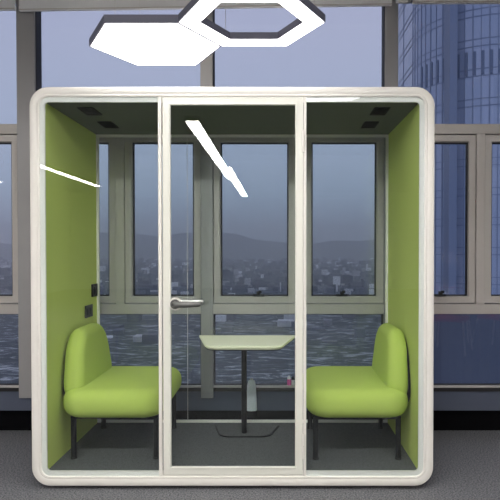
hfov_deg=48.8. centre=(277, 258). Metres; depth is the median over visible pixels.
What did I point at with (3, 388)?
trim
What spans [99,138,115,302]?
window
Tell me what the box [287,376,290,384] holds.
bottle
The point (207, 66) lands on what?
trim
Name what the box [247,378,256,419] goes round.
water bottle
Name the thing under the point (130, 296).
window
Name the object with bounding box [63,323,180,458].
sofa
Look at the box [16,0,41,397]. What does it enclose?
window frame
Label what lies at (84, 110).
ceiling vent
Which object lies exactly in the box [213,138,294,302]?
window
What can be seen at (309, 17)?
pendant lamp
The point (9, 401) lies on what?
trim
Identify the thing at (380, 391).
sofa
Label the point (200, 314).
window
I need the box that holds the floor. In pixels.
[0,430,499,499]
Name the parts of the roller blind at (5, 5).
rail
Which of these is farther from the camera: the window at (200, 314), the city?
the city
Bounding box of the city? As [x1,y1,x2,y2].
[0,257,380,343]
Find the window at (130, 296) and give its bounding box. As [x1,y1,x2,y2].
[125,138,200,302]
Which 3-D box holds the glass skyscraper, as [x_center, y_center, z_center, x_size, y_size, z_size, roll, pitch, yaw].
[43.435,20.469,85.012,47.010,169.056,26.800,0,1,0]
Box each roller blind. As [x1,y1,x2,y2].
[0,0,15,10]
[18,0,391,11]
[412,0,499,3]
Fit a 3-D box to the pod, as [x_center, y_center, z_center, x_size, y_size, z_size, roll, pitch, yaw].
[-0.252,0.165,3.439,2.224,2.222,0.978,0,1,0]
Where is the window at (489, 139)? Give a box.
[484,135,499,302]
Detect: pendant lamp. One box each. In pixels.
[89,14,220,65]
[178,0,324,45]
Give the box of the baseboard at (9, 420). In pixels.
[0,411,499,429]
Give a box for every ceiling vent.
[77,107,101,114]
[97,121,118,127]
[361,121,378,127]
[370,107,389,114]
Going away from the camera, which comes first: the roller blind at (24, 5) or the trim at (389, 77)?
the roller blind at (24, 5)
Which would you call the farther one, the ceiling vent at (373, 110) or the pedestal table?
the pedestal table
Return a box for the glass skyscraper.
[398,4,499,382]
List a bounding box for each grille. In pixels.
[80,109,98,114]
[100,123,115,127]
[363,123,376,127]
[372,109,387,114]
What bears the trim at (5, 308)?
attached to the wall
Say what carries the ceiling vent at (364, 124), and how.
attached to the pod
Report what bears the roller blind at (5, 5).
attached to the ceiling
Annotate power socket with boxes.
[85,304,92,317]
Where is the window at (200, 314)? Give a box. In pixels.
[181,314,200,384]
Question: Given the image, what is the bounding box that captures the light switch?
[91,283,97,296]
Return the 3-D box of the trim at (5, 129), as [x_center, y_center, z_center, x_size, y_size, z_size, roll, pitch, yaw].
[-0.250,-0.930,4.002,13.500,0.072,0.103,0,1,0]
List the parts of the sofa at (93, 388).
leg, backrest, leg, seat, frame, leg, leg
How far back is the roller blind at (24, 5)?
3.84 m
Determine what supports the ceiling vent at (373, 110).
attached to the pod
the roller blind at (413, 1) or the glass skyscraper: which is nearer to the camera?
the roller blind at (413, 1)
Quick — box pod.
[30,87,434,485]
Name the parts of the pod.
post, handle lever, handle lever, door, ceiling panel, floor panel, post, pane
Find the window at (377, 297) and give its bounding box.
[306,138,383,302]
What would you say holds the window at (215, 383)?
attached to the trim at (3, 388)
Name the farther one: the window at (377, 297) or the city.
the city
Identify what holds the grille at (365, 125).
attached to the pod
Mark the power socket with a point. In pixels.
(88, 307)
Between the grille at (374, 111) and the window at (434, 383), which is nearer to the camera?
the grille at (374, 111)
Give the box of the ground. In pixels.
[0,258,380,382]
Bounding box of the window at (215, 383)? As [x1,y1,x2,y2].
[214,314,382,384]
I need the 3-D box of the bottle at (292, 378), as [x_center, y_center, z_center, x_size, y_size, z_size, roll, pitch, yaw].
[0.110,0.898,4.015,0.024,0.076,0.024,0,1,0]
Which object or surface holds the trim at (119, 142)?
attached to the wall
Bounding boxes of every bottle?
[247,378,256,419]
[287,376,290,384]
[291,376,294,384]
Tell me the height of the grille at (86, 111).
0.003 m
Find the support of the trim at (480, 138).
attached to the wall
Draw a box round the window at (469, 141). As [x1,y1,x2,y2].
[434,135,475,302]
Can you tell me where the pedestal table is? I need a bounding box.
[199,335,294,436]
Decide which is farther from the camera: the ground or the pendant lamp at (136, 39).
the ground
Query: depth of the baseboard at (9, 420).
4.04 m
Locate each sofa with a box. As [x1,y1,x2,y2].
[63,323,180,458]
[306,323,409,459]
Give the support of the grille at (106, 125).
attached to the pod
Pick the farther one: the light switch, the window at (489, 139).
the window at (489, 139)
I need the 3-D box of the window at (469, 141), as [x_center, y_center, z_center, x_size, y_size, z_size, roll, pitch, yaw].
[1.143,-0.282,3.989,0.562,1.212,0.098,0,1,0]
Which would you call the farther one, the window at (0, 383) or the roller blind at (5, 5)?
the window at (0, 383)
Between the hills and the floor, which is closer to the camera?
the floor
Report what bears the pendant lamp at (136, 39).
hanging from the ceiling
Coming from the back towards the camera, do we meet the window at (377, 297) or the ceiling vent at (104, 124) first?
the window at (377, 297)
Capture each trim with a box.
[0,124,499,134]
[0,303,499,313]
[0,385,499,391]
[0,392,499,410]
[115,138,125,303]
[200,9,214,397]
[381,0,397,323]
[474,134,484,303]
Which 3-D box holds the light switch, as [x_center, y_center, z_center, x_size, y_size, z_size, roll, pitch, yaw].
[-1.274,0.222,3.819,0.012,0.087,0.100,0,1,0]
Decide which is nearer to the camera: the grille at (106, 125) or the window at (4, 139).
the grille at (106, 125)
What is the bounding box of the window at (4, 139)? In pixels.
[0,135,17,302]
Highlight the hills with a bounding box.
[0,232,373,257]
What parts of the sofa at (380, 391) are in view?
leg, leg, seat, frame, leg, backrest, leg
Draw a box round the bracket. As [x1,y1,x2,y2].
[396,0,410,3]

